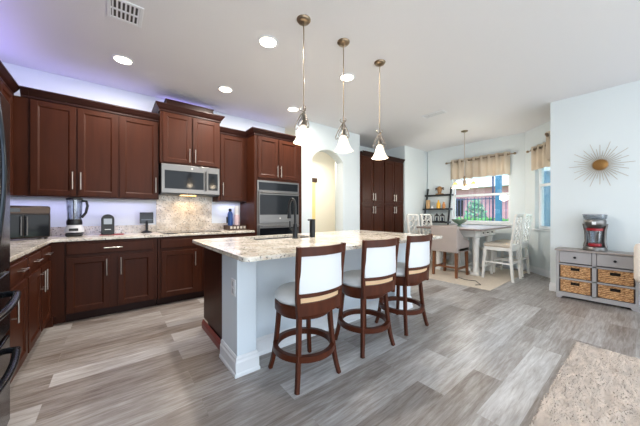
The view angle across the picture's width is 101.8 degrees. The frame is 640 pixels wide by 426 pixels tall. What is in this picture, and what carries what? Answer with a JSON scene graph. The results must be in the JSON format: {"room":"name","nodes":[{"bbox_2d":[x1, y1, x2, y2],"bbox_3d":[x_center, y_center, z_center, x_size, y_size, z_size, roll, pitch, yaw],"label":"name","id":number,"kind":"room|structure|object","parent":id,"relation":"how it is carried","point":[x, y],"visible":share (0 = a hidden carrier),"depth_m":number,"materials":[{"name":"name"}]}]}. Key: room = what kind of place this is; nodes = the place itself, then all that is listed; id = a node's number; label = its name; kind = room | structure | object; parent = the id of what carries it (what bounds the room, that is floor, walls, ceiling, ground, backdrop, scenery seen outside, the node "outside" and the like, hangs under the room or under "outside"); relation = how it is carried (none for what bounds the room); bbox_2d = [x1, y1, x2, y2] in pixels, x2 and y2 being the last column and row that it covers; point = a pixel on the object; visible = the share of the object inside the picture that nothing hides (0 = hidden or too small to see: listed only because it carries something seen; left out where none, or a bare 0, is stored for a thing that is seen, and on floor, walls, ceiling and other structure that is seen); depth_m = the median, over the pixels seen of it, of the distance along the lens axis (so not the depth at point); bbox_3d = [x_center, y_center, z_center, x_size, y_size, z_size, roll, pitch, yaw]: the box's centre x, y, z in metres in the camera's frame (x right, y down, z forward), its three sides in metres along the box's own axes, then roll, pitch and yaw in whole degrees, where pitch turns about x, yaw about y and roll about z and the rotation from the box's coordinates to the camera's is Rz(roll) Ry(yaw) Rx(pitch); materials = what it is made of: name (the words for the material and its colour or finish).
{"room":"kitchen","nodes":[
{"label":"kitchen","id":0,"kind":"room"},
{"bbox_2d":[2,62,284,226],"bbox_3d":[-2.227,-0.250,4.047,3.795,2.880,0.150,0,0,-38],"label":"wall","id":1,"kind":"structure","parent":0,"point":[124,212],"depth_m":3.42,"materials":[{"name":"white paint"}]},
{"bbox_2d":[10,85,31,196],"bbox_3d":[-3.388,-0.762,2.788,0.408,1.155,0.375,0,0,-38],"label":"upper cabinet","id":2,"kind":"object","parent":1,"relation":"attached to","point":[20,103],"visible":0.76,"depth_m":2.78,"materials":[{"name":"brown wood"}]},
{"bbox_2d":[28,87,118,198],"bbox_3d":[-2.928,-0.762,3.154,0.767,1.155,0.376,0,0,-38],"label":"upper cabinet","id":3,"kind":"object","parent":1,"relation":"attached to","point":[74,141],"visible":1,"depth_m":3.01,"materials":[{"name":"brown wood"}]},
{"bbox_2d":[119,106,158,199],"bbox_3d":[-2.457,-0.762,3.527,0.435,1.155,0.376,0,0,-38],"label":"upper cabinet","id":4,"kind":"object","parent":1,"relation":"attached to","point":[138,129],"visible":1,"depth_m":3.41,"materials":[{"name":"brown wood"}]},
{"bbox_2d":[50,223,233,235],"bbox_3d":[-1.897,0.223,2.885,2.866,0.106,2.078,0,0,-38],"label":"backsplash","id":5,"kind":"structure","parent":1,"relation":"attached to","point":[55,231],"depth_m":3.54,"materials":[{"name":"stone"}]},
{"bbox_2d":[156,195,211,231],"bbox_3d":[-2.091,0.003,4.043,0.776,0.546,0.022,0,0,-38],"label":"backsplash","id":6,"kind":"structure","parent":1,"relation":"attached to","point":[173,213],"depth_m":4.02,"materials":[{"name":"stone"}]},
{"bbox_2d":[152,98,224,168],"bbox_3d":[-1.948,-1.130,3.872,0.901,0.900,0.466,0,0,-38],"label":"upper cabinet","id":7,"kind":"object","parent":1,"relation":"attached to","point":[189,134],"visible":0.98,"depth_m":3.69,"materials":[{"name":"brown wood"}]},
{"bbox_2d":[159,163,219,196],"bbox_3d":[-1.941,-0.466,3.862,0.765,0.419,0.475,0,0,-38],"label":"microwave","id":8,"kind":"object","parent":7,"relation":"attached to","point":[174,179],"visible":1,"depth_m":3.69,"materials":[{"name":"silver metal"}]},
{"bbox_2d":[212,126,247,202],"bbox_3d":[-1.483,-0.762,4.299,0.465,1.155,0.376,0,0,-38],"label":"upper cabinet","id":9,"kind":"object","parent":1,"relation":"attached to","point":[233,142],"visible":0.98,"depth_m":4.18,"materials":[{"name":"brown wood"}]},
{"bbox_2d":[0,0,639,151],"bbox_3d":[1.364,-1.740,2.803,8.180,0.100,9.100,0,0,-38],"label":"ceiling","id":10,"kind":"structure","parent":0,"point":[496,68],"depth_m":2.79,"materials":[{"name":"white paint"}]},
{"bbox_2d":[111,54,133,64],"bbox_3d":[-2.168,-1.683,2.862,0.200,0.011,0.200,0,0,-38],"label":"recessed light","id":11,"kind":"object","parent":10,"relation":"in","point":[121,59],"visible":1,"depth_m":2.85,"materials":[{"name":"white plastic"}]},
{"bbox_2d":[114,56,131,63],"bbox_3d":[-2.168,-1.685,2.862,0.152,0.006,0.152,0,0,-38],"label":"diffuser","id":12,"kind":"object","parent":11,"relation":"attached to","point":[120,59],"depth_m":2.85,"materials":[{"name":"white plastic"}]},
{"bbox_2d":[107,0,143,27],"bbox_3d":[-1.630,-1.683,2.179,0.240,0.011,0.280,0,0,-38],"label":"ceiling vent","id":13,"kind":"object","parent":10,"relation":"in","point":[122,10],"visible":1,"depth_m":2.18,"materials":[{"name":"white"}]},
{"bbox_2d":[218,86,232,92],"bbox_3d":[-1.289,-1.683,3.543,0.200,0.011,0.200,0,0,-38],"label":"recessed light","id":14,"kind":"object","parent":10,"relation":"in","point":[225,89],"visible":1,"depth_m":3.54,"materials":[{"name":"white plastic"}]},
{"bbox_2d":[219,87,230,91],"bbox_3d":[-1.289,-1.685,3.543,0.152,0.006,0.152,0,0,-38],"label":"diffuser","id":15,"kind":"object","parent":14,"relation":"attached to","point":[223,89],"depth_m":3.54,"materials":[{"name":"white plastic"}]},
{"bbox_2d":[258,35,277,48],"bbox_3d":[-0.512,-1.683,2.562,0.200,0.011,0.200,0,0,-38],"label":"recessed light","id":16,"kind":"object","parent":10,"relation":"in","point":[266,41],"visible":1,"depth_m":2.55,"materials":[{"name":"white plastic"}]},
{"bbox_2d":[260,37,275,46],"bbox_3d":[-0.512,-1.685,2.562,0.152,0.006,0.152,0,0,-38],"label":"diffuser","id":17,"kind":"object","parent":16,"relation":"attached to","point":[264,41],"depth_m":2.55,"materials":[{"name":"white plastic"}]},
{"bbox_2d":[287,107,298,111],"bbox_3d":[-0.439,-1.683,4.225,0.200,0.011,0.200,0,0,-38],"label":"recessed light","id":18,"kind":"object","parent":10,"relation":"in","point":[291,109],"visible":1,"depth_m":4.22,"materials":[{"name":"white plastic"}]},
{"bbox_2d":[293,14,313,144],"bbox_3d":[-0.142,-1.152,2.273,0.184,1.076,0.184,0,0,-38],"label":"pendant light","id":19,"kind":"object","parent":10,"relation":"hanging from","point":[303,137],"visible":1,"depth_m":2.26,"materials":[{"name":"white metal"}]},
{"bbox_2d":[334,38,352,152],"bbox_3d":[0.232,-1.152,2.570,0.184,1.076,0.184,0,0,-38],"label":"pendant light","id":20,"kind":"object","parent":10,"relation":"hanging from","point":[343,146],"visible":1,"depth_m":2.55,"materials":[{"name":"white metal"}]},
{"bbox_2d":[339,73,354,81],"bbox_3d":[0.336,-1.683,3.231,0.200,0.011,0.200,0,0,-38],"label":"recessed light","id":21,"kind":"object","parent":10,"relation":"in","point":[348,77],"visible":0.97,"depth_m":3.23,"materials":[{"name":"white plastic"}]},
{"bbox_2d":[341,75,352,80],"bbox_3d":[0.336,-1.685,3.231,0.152,0.006,0.152,0,0,-38],"label":"diffuser","id":22,"kind":"object","parent":21,"relation":"attached to","point":[346,77],"depth_m":3.23,"materials":[{"name":"white plastic"}]},
{"bbox_2d":[371,59,387,159],"bbox_3d":[0.671,-1.152,2.918,0.184,1.076,0.184,0,0,-38],"label":"pendant light","id":23,"kind":"object","parent":10,"relation":"hanging from","point":[379,154],"visible":1,"depth_m":2.90,"materials":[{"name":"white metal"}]},
{"bbox_2d":[421,110,446,118],"bbox_3d":[1.945,-1.685,4.437,0.160,0.009,0.380,0,0,-38],"label":"ceiling vent","id":24,"kind":"object","parent":10,"relation":"in","point":[439,112],"visible":1,"depth_m":4.43,"materials":[{"name":"white metal"}]},
{"bbox_2d":[452,130,476,188],"bbox_3d":[3.010,-1.100,5.340,0.476,1.180,0.452,0,0,-38],"label":"chandelier","id":25,"kind":"object","parent":10,"relation":"hanging from","point":[473,184],"visible":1,"depth_m":5.34,"materials":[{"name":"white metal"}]},
{"bbox_2d":[7,259,639,425],"bbox_3d":[1.364,1.240,2.803,8.180,0.100,9.100,0,0,-38],"label":"floor","id":26,"kind":"structure","parent":0,"point":[482,357],"depth_m":2.00,"materials":[{"name":"grey wood"}]},
{"bbox_2d":[0,92,20,425],"bbox_3d":[-1.655,0.285,0.909,0.754,1.770,0.910,0,0,-38],"label":"refrigerator","id":27,"kind":"object","parent":26,"relation":"on","point":[8,365],"visible":1,"depth_m":1.32,"materials":[{"name":"grey metal"}]},
{"bbox_2d":[4,256,29,383],"bbox_3d":[-2.301,0.749,1.615,0.653,0.882,0.458,0,0,-38],"label":"base cabinet","id":28,"kind":"object","parent":26,"relation":"on","point":[18,331],"visible":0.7,"depth_m":1.82,"materials":[{"name":"brown wood"}]},
{"bbox_2d":[10,195,254,261],"bbox_3d":[-1.897,0.018,2.885,2.866,0.576,2.078,0,0,-38],"label":"countertop","id":29,"kind":"structure","parent":28,"relation":"on","point":[173,213],"depth_m":3.82,"materials":[{"name":"stone"}]},
{"bbox_2d":[10,205,50,238],"bbox_3d":[-3.130,0.101,2.708,0.391,0.350,0.400,0,0,32],"label":"toaster oven","id":30,"kind":"object","parent":29,"relation":"on","point":[25,221],"visible":0.94,"depth_m":2.66,"materials":[{"name":"black metal"}]},
{"bbox_2d":[64,197,88,236],"bbox_3d":[-2.877,0.045,3.077,0.217,0.460,0.178,0,0,-38],"label":"blender","id":31,"kind":"object","parent":29,"relation":"on","point":[74,227],"visible":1,"depth_m":3.03,"materials":[{"name":"black plastic"}]},
{"bbox_2d":[140,212,152,232],"bbox_3d":[-2.425,0.134,3.641,0.160,0.284,0.130,0,0,-38],"label":"smart display","id":32,"kind":"object","parent":29,"relation":"on","point":[145,217],"visible":0.98,"depth_m":3.64,"materials":[{"name":"black metal"}]},
{"bbox_2d":[159,230,220,233],"bbox_3d":[-1.901,0.272,3.808,0.750,0.008,0.470,0,0,-38],"label":"cooktop","id":33,"kind":"object","parent":29,"relation":"in","point":[186,231],"visible":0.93,"depth_m":3.77,"materials":[{"name":"black glass"}]},
{"bbox_2d":[224,225,246,229],"bbox_3d":[-1.415,0.238,4.338,0.300,0.075,0.243,0,0,-38],"label":"serving tray","id":34,"kind":"object","parent":29,"relation":"on","point":[226,227],"visible":0.98,"depth_m":4.24,"materials":[{"name":"brown wood"}]},
{"bbox_2d":[226,208,232,224],"bbox_3d":[-1.492,0.093,4.292,0.102,0.340,0.084,0,0,-38],"label":"soda bottle","id":35,"kind":"object","parent":34,"relation":"in","point":[229,219],"visible":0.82,"depth_m":4.26,"materials":[{"name":"blue plastic"}]},
{"bbox_2d":[234,206,239,224],"bbox_3d":[-1.390,0.070,4.347,0.092,0.385,0.092,0,0,-38],"label":"canister","id":36,"kind":"object","parent":34,"relation":"in","point":[236,208],"visible":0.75,"depth_m":4.31,"materials":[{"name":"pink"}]},
{"bbox_3d":[-2.661,0.273,3.327,0.240,0.005,0.200,0,0,-38],"label":"mat","id":37,"kind":"object","parent":29,"relation":"on","visible":0},
{"bbox_2d":[101,214,114,234],"bbox_3d":[-2.686,0.143,3.294,0.130,0.255,0.180,0,0,-38],"label":"coffee maker","id":38,"kind":"object","parent":37,"relation":"on","point":[107,221],"visible":1,"depth_m":3.25,"materials":[{"name":"black plastic"}]},
{"bbox_2d":[24,249,45,352],"bbox_3d":[-2.590,0.749,1.980,0.653,0.882,0.458,0,0,-38],"label":"base cabinet","id":39,"kind":"object","parent":26,"relation":"on","point":[34,274],"visible":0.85,"depth_m":2.15,"materials":[{"name":"brown wood"}]},
{"bbox_2d":[38,244,53,331],"bbox_3d":[-2.879,0.749,2.344,0.653,0.882,0.458,0,0,-38],"label":"base cabinet","id":40,"kind":"object","parent":26,"relation":"on","point":[45,265],"visible":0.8,"depth_m":2.49,"materials":[{"name":"brown wood"}]},
{"bbox_2d":[44,242,65,328],"bbox_3d":[-3.190,0.749,2.786,0.716,0.882,0.610,0,0,-38],"label":"base cabinet","id":41,"kind":"object","parent":26,"relation":"on","point":[57,259],"visible":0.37,"depth_m":2.75,"materials":[{"name":"brown wood"}]},
{"bbox_2d":[65,237,156,321],"bbox_3d":[-2.564,0.749,3.253,0.838,0.882,0.656,0,0,-38],"label":"base cabinet","id":42,"kind":"object","parent":26,"relation":"on","point":[103,277],"visible":1,"depth_m":2.99,"materials":[{"name":"brown wood"}]},
{"bbox_2d":[156,234,232,304],"bbox_3d":[-1.851,0.749,3.818,0.968,0.882,0.656,0,0,-38],"label":"base cabinet","id":43,"kind":"object","parent":26,"relation":"on","point":[180,261],"visible":0.53,"depth_m":3.46,"materials":[{"name":"brown wood"}]},
{"bbox_2d":[233,232,253,236],"bbox_3d":[-1.340,0.749,4.223,0.328,0.882,0.656,0,0,-38],"label":"base cabinet","id":44,"kind":"object","parent":26,"relation":"on","point":[234,234],"visible":0.02,"depth_m":3.98,"materials":[{"name":"brown wood"}]},
{"bbox_2d":[240,127,301,235],"bbox_3d":[-0.876,-0.075,4.589,0.958,2.530,0.658,0,0,-38],"label":"tall cabinet","id":45,"kind":"object","parent":26,"relation":"on","point":[271,155],"visible":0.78,"depth_m":4.30,"materials":[{"name":"brown wood"}]},
{"bbox_2d":[257,180,298,235],"bbox_3d":[-0.835,0.081,4.559,0.790,1.215,0.656,0,0,-38],"label":"double oven","id":46,"kind":"object","parent":45,"relation":"in","point":[273,197],"visible":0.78,"depth_m":4.30,"materials":[{"name":"silver metal"}]},
{"bbox_2d":[268,242,345,394],"bbox_3d":[-0.107,0.705,1.950,0.464,0.978,0.506,0,0,-38],"label":"bar stool","id":47,"kind":"object","parent":26,"relation":"on","point":[316,290],"visible":1,"depth_m":1.77,"materials":[{"name":"brown wood"}]},
{"bbox_2d":[274,281,294,305],"bbox_3d":[-0.120,0.591,1.966,0.444,0.091,0.444,0,0,-38],"label":"seat cushion","id":48,"kind":"object","parent":47,"relation":"on","point":[284,295],"depth_m":1.83,"materials":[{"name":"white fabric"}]},
{"bbox_2d":[202,243,412,378],"bbox_3d":[-0.059,0.749,2.999,2.271,0.882,1.098,0,0,-38],"label":"kitchen island","id":49,"kind":"object","parent":26,"relation":"on","point":[242,326],"visible":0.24,"depth_m":2.21,"materials":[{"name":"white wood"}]},
{"bbox_2d":[231,278,235,296],"bbox_3d":[-0.648,0.555,1.942,0.009,0.124,0.080,0,0,-38],"label":"wall outlet","id":50,"kind":"object","parent":49,"relation":"attached to","point":[233,281],"visible":1,"depth_m":1.93,"materials":[{"name":"white plastic"}]},
{"bbox_2d":[192,230,441,261],"bbox_3d":[0.085,0.291,2.928,2.510,0.030,1.404,0,0,-38],"label":"island countertop","id":51,"kind":"structure","parent":49,"relation":"on","point":[244,249],"depth_m":2.43,"materials":[{"name":"stone"}]},
{"bbox_2d":[253,237,291,239],"bbox_3d":[-0.482,0.389,3.024,0.738,0.163,0.398,0,0,-38],"label":"sink","id":52,"kind":"object","parent":51,"relation":"in","point":[279,237],"visible":0.02,"depth_m":3.19,"materials":[{"name":"silver metal"}]},
{"bbox_2d":[287,198,297,238],"bbox_3d":[-0.302,0.054,2.873,0.103,0.444,0.170,0,0,-17],"label":"faucet","id":53,"kind":"object","parent":51,"relation":"on","point":[295,231],"visible":1,"depth_m":2.82,"materials":[{"name":"black metal"}]},
{"bbox_2d":[308,219,314,236],"bbox_3d":[-0.098,0.173,2.984,0.093,0.205,0.066,0,0,-38],"label":"soap dispenser","id":54,"kind":"object","parent":51,"relation":"on","point":[312,221],"visible":0.96,"depth_m":2.96,"materials":[{"name":"black metal"}]},
{"bbox_2d":[335,237,399,358],"bbox_3d":[0.413,0.705,2.374,0.464,0.978,0.506,0,0,-33],"label":"bar stool","id":55,"kind":"object","parent":26,"relation":"on","point":[376,277],"visible":0.98,"depth_m":2.19,"materials":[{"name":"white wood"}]},
{"bbox_2d":[343,270,360,287],"bbox_3d":[0.402,0.591,2.392,0.444,0.091,0.444,0,0,-33],"label":"seat cushion","id":56,"kind":"object","parent":55,"relation":"on","point":[351,278],"depth_m":2.26,"materials":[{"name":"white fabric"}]},
{"bbox_2d":[360,150,383,231],"bbox_3d":[1.001,-0.075,6.070,0.773,2.530,0.718,0,0,-38],"label":"pantry cabinet","id":57,"kind":"object","parent":26,"relation":"on","point":[371,171],"visible":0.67,"depth_m":5.78,"materials":[{"name":"brown wood"}]},
{"bbox_2d":[384,156,404,232],"bbox_3d":[1.607,-0.075,6.550,0.773,2.530,0.718,0,0,-38],"label":"pantry cabinet","id":58,"kind":"object","parent":26,"relation":"on","point":[393,166],"visible":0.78,"depth_m":6.27,"materials":[{"name":"brown wood"}]},
{"bbox_2d":[375,234,432,335],"bbox_3d":[0.883,0.705,2.765,0.464,0.978,0.506,0,0,-37],"label":"bar stool","id":59,"kind":"object","parent":26,"relation":"on","point":[415,269],"visible":0.87,"depth_m":2.57,"materials":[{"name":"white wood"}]},
{"bbox_2d":[396,262,404,276],"bbox_3d":[0.871,0.591,2.782,0.444,0.091,0.444,0,0,-37],"label":"seat cushion","id":60,"kind":"object","parent":59,"relation":"on","point":[400,272],"depth_m":2.60,"materials":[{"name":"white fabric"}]},
{"bbox_2d":[421,187,453,234],"bbox_3d":[2.987,0.265,6.705,0.484,1.838,0.704,0,0,-38],"label":"ladder shelf","id":61,"kind":"object","parent":26,"relation":"on","point":[450,194],"visible":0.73,"depth_m":6.57,"materials":[{"name":"black wood"}]},
{"bbox_2d":[426,200,429,207],"bbox_3d":[2.862,-0.231,6.886,0.104,0.220,0.104,0,0,-38],"label":"vase","id":62,"kind":"object","parent":61,"relation":"on","point":[427,201],"visible":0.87,"depth_m":6.84,"materials":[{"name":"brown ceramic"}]},
{"bbox_2d":[435,186,443,194],"bbox_3d":[3.102,-0.586,6.745,0.198,0.210,0.198,0,0,-2],"label":"figurine","id":63,"kind":"object","parent":61,"relation":"on","point":[439,189],"visible":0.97,"depth_m":6.70,"materials":[{"name":"brown wood"}]},
{"bbox_2d":[429,259,526,290],"bbox_3d":[2.684,1.185,5.469,2.000,0.010,2.240,0,0,-38],"label":"dining rug","id":64,"kind":"object","parent":26,"relation":"on","point":[500,277],"visible":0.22,"depth_m":4.76,"materials":[{"name":"beige carpet"}]},
{"bbox_2d":[406,214,432,258],"bbox_3d":[2.274,0.601,5.761,0.464,1.161,0.531,0,0,-38],"label":"dining chair","id":65,"kind":"object","parent":64,"relation":"on","point":[407,215],"visible":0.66,"depth_m":5.92,"materials":[{"name":"paint"}]},
{"bbox_2d":[420,214,449,262],"bbox_3d":[2.720,0.601,6.115,0.464,1.161,0.531,0,0,-38],"label":"dining chair","id":66,"kind":"object","parent":64,"relation":"on","point":[421,215],"visible":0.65,"depth_m":6.22,"materials":[{"name":"paint"}]},
{"bbox_2d":[431,225,468,278],"bbox_3d":[2.490,0.708,4.984,0.528,0.945,0.500,0,0,-38],"label":"upholstered chair","id":67,"kind":"object","parent":64,"relation":"on","point":[452,240],"visible":0.98,"depth_m":4.81,"materials":[{"name":"beige fabric"}]},
{"bbox_2d":[417,224,511,275],"bbox_3d":[3.019,0.730,5.441,1.610,0.900,1.220,0,0,-38],"label":"dining table","id":68,"kind":"object","parent":64,"relation":"on","point":[474,231],"visible":0.62,"depth_m":5.19,"materials":[{"name":"white paint"}]},
{"bbox_2d":[452,219,466,225],"bbox_3d":[2.924,0.203,5.455,0.300,0.150,0.300,0,0,-38],"label":"glass bowl","id":69,"kind":"object","parent":68,"relation":"on","point":[459,222],"visible":0.91,"depth_m":5.37,"materials":[{"name":"green glass"}]},
{"bbox_2d":[481,214,523,282],"bbox_3d":[3.310,0.601,4.710,0.464,1.161,0.531,0,0,-38],"label":"dining chair","id":70,"kind":"object","parent":64,"relation":"on","point":[512,246],"visible":1,"depth_m":4.62,"materials":[{"name":"paint"}]},
{"bbox_2d":[484,241,515,247],"bbox_3d":[3.289,0.574,4.737,0.420,0.059,0.420,0,0,-38],"label":"seat cushion","id":71,"kind":"object","parent":70,"relation":"on","point":[492,244],"depth_m":4.64,"materials":[{"name":"beige fabric"}]},
{"bbox_2d":[493,214,532,276],"bbox_3d":[3.776,0.601,5.105,0.464,1.161,0.531,0,0,-38],"label":"dining chair","id":72,"kind":"object","parent":64,"relation":"on","point":[524,243],"visible":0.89,"depth_m":5.02,"materials":[{"name":"paint"}]},
{"bbox_2d":[495,239,517,242],"bbox_3d":[3.755,0.574,5.131,0.420,0.059,0.420,0,0,-38],"label":"seat cushion","id":73,"kind":"object","parent":72,"relation":"on","point":[502,240],"depth_m":5.15,"materials":[{"name":"beige fabric"}]},
{"bbox_2d":[529,342,639,425],"bbox_3d":[1.944,1.175,0.963,2.388,0.028,1.741,0,0,-38],"label":"shag rug","id":74,"kind":"object","parent":26,"relation":"on","point":[595,386],"visible":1,"depth_m":1.70,"materials":[{"name":"beige carpet"}]},
{"bbox_2d":[555,247,639,311],"bbox_3d":[3.703,0.848,3.495,0.321,0.685,0.780,0,0,-38],"label":"sideboard","id":75,"kind":"object","parent":26,"relation":"on","point":[610,260],"visible":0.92,"depth_m":3.41,"materials":[{"name":"grey paint"}]},
{"bbox_2d":[560,264,591,280],"bbox_3d":[3.592,0.812,3.640,0.259,0.179,0.311,0,0,-38],"label":"woven basket","id":76,"kind":"object","parent":75,"relation":"in","point":[567,271],"visible":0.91,"depth_m":3.55,"materials":[{"name":"brown wicker"}]},
{"bbox_2d":[560,278,591,295],"bbox_3d":[3.592,1.012,3.640,0.259,0.179,0.311,0,0,-38],"label":"woven basket","id":77,"kind":"object","parent":75,"relation":"on","point":[571,286],"visible":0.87,"depth_m":3.55,"materials":[{"name":"brown wicker"}]},
{"bbox_2d":[582,214,608,251],"bbox_3d":[3.697,0.259,3.497,0.246,0.492,0.246,0,0,-38],"label":"lantern","id":78,"kind":"object","parent":75,"relation":"on","point":[595,231],"visible":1,"depth_m":3.45,"materials":[{"name":"silver metal"}]},
{"bbox_2d":[597,284,634,303],"bbox_3d":[3.818,1.012,3.354,0.259,0.179,0.311,0,0,-38],"label":"woven basket","id":79,"kind":"object","parent":75,"relation":"on","point":[627,295],"visible":0.95,"depth_m":3.27,"materials":[{"name":"brown wicker"}]},
{"bbox_2d":[597,269,634,286],"bbox_3d":[3.818,0.812,3.354,0.259,0.179,0.311,0,0,-38],"label":"woven basket","id":80,"kind":"object","parent":75,"relation":"in","point":[621,278],"visible":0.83,"depth_m":3.27,"materials":[{"name":"brown wicker"}]},
{"bbox_2d":[634,243,639,282],"bbox_3d":[3.716,0.760,2.524,0.725,0.860,0.850,0,0,-20],"label":"armchair","id":81,"kind":"object","parent":26,"relation":"on","point":[637,246],"visible":1,"depth_m":2.84,"materials":[{"name":"beige fabric"}]},
{"bbox_2d":[312,152,334,231],"bbox_3d":[-0.228,-0.250,6.326,2.900,2.880,1.000,0,0,-38],"label":"wall","id":82,"kind":"structure","parent":0,"point":[323,165],"depth_m":7.11,"materials":[{"name":"white paint"}]},
{"bbox_2d":[312,178,316,218],"bbox_3d":[-0.449,0.135,6.622,0.920,2.110,0.058,0,0,-38],"label":"door","id":83,"kind":"structure","parent":82,"relation":"in","point":[314,180],"depth_m":6.83,"materials":[{"name":"paint"}]},
{"bbox_2d":[296,119,359,232],"bbox_3d":[0.203,-0.250,5.226,1.520,2.880,0.200,0,0,-38],"label":"wall","id":84,"kind":"structure","parent":0,"point":[323,136],"depth_m":5.34,"materials":[{"name":"white paint"}]},
{"bbox_2d":[335,146,375,230],"bbox_3d":[1.141,-0.250,6.434,1.650,2.880,0.530,0,0,-38],"label":"wall","id":85,"kind":"structure","parent":0,"point":[361,147],"depth_m":6.09,"materials":[{"name":"white paint"}]},
{"bbox_2d":[384,146,427,233],"bbox_3d":[2.339,-0.250,7.205,1.185,2.880,0.810,0,0,-38],"label":"wall","id":86,"kind":"structure","parent":0,"point":[415,166],"depth_m":6.79,"materials":[{"name":"white paint"}]},
{"bbox_2d":[428,132,524,263],"bbox_3d":[3.685,-0.250,6.339,0.150,2.880,2.160,0,0,-38],"label":"wall","id":87,"kind":"structure","parent":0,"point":[439,173],"depth_m":6.08,"materials":[{"name":"white paint"}]},
{"bbox_2d":[430,253,524,269],"bbox_3d":[3.620,1.125,6.287,0.016,0.130,2.160,0,0,-38],"label":"baseboard","id":88,"kind":"structure","parent":87,"relation":"attached to","point":[470,259],"depth_m":5.79,"materials":[{"name":"white"}]},
{"bbox_2d":[445,152,516,179],"bbox_3d":[3.707,-1.082,6.108,0.101,0.496,1.508,0,0,-38],"label":"window valance","id":89,"kind":"object","parent":87,"relation":"attached to","point":[495,164],"visible":0.95,"depth_m":6.00,"materials":[{"name":"beige fabric"}]},
{"bbox_2d":[450,174,512,225],"bbox_3d":[3.782,-0.380,6.170,0.162,1.300,1.335,0,0,-38],"label":"window","id":90,"kind":"structure","parent":87,"relation":"attached to","point":[454,180],"depth_m":6.05,"materials":[{"name":"white"}]},
{"bbox_2d":[525,121,549,270],"bbox_3d":[4.312,-0.250,4.921,0.150,2.880,1.040,0,0,7],"label":"wall","id":91,"kind":"structure","parent":0,"point":[539,241],"depth_m":5.16,"materials":[{"name":"white paint"}]},
{"bbox_2d":[525,264,549,277],"bbox_3d":[4.231,1.125,4.941,0.016,0.130,1.018,0,0,7],"label":"baseboard","id":92,"kind":"structure","parent":91,"relation":"attached to","point":[537,270],"depth_m":5.01,"materials":[{"name":"white wood"}]},
{"bbox_2d":[526,142,549,170],"bbox_3d":[4.179,-1.067,4.876,0.101,0.466,0.838,0,0,7],"label":"window valance","id":93,"kind":"object","parent":91,"relation":"attached to","point":[538,153],"visible":0.73,"depth_m":4.93,"materials":[{"name":"beige fabric"}]},
{"bbox_2d":[532,167,549,231],"bbox_3d":[4.274,-0.345,4.849,0.162,1.370,0.690,0,0,7],"label":"window","id":94,"kind":"structure","parent":91,"relation":"in","point":[544,173],"depth_m":5.03,"materials":[{"name":"white"}]},
{"bbox_2d":[550,80,639,282],"bbox_3d":[4.436,-0.250,2.960,0.150,2.880,2.730,0,0,-38],"label":"wall","id":95,"kind":"structure","parent":0,"point":[597,119],"depth_m":3.62,"materials":[{"name":"white paint"}]},
{"bbox_2d":[550,282,555,291],"bbox_3d":[4.371,1.125,2.908,0.016,0.130,2.730,0,0,-38],"label":"baseboard","id":96,"kind":"structure","parent":95,"relation":"attached to","point":[552,285],"depth_m":3.95,"materials":[{"name":"white wood"}]},
{"bbox_2d":[569,143,633,185],"bbox_3d":[3.838,-0.662,3.564,0.034,0.592,0.620,0,0,-38],"label":"wall art","id":97,"kind":"object","parent":95,"relation":"attached to","point":[601,164],"visible":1,"depth_m":3.55,"materials":[{"name":"gold metal"}]},
{"bbox_3d":[3.957,-0.250,4.226,0.669,2.880,0.150,0,0,-38],"label":"wall","id":98,"kind":"structure","parent":0,"visible":0},
{"bbox_2d":[545,131,549,161],"bbox_3d":[3.842,-1.082,4.297,0.658,0.456,0.101,0,0,-38],"label":"window valance","id":99,"kind":"object","parent":98,"relation":"attached to","point":[547,134],"visible":0.37,"depth_m":4.17,"materials":[{"name":"beige fabric"}]},
{"label":"outside","id":100,"kind":"structure","parent":0,"visible":0},
{"bbox_3d":[17.528,1.315,31.749,53.090,0.150,52.000,0,0,-38],"label":"ground","id":101,"kind":"structure","parent":100,"visible":0},
{"bbox_2d":[464,200,486,219],"bbox_3d":[6.529,0.317,10.909,0.952,1.846,0.928,0,0,-38],"label":"shrub","id":102,"kind":"object","parent":101,"relation":"on","point":[481,210],"visible":0.37,"depth_m":10.81,"materials":[{"name":"green plant"}]},
{"bbox_2d":[456,175,507,220],"bbox_3d":[14.693,-1.460,19.297,8.200,5.400,25.200,0,0,-38],"label":"house","id":103,"kind":"structure","parent":101,"relation":"on","point":[484,185],"depth_m":18.00,"materials":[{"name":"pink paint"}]},
{"bbox_2d":[456,174,507,220],"bbox_3d":[5.080,0.030,7.087,0.565,2.420,5.600,0,0,-38],"label":"screen porch","id":104,"kind":"object","parent":101,"relation":"on","point":[498,178],"visible":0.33,"depth_m":7.38,"materials":[{"name":"blue metal"}]},
{"bbox_2d":[456,197,507,220],"bbox_3d":[6.063,0.340,8.772,0.030,1.800,6.620,0,0,-38],"label":"fence","id":105,"kind":"object","parent":101,"relation":"on","point":[485,198],"visible":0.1,"depth_m":9.38,"materials":[{"name":"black metal"}]},
{"bbox_2d":[456,217,507,220],"bbox_3d":[6.058,0.691,9.905,0.677,1.176,6.932,0,0,-38],"label":"hedge","id":106,"kind":"object","parent":101,"relation":"on","point":[470,218],"visible":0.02,"depth_m":9.79,"materials":[{"name":"green plant"}]},
{"bbox_3d":[-2.072,-0.250,0.674,0.150,2.880,5.630,0,0,-38],"label":"wall","id":107,"kind":"structure","parent":0,"visible":0},
{"bbox_2d":[0,61,18,194],"bbox_3d":[-3.058,-0.762,2.323,0.345,1.155,0.880,0,0,-38],"label":"upper cabinet","id":108,"kind":"object","parent":107,"relation":"attached to","point":[9,86],"visible":0.4,"depth_m":2.63,"materials":[{"name":"brown wood"}]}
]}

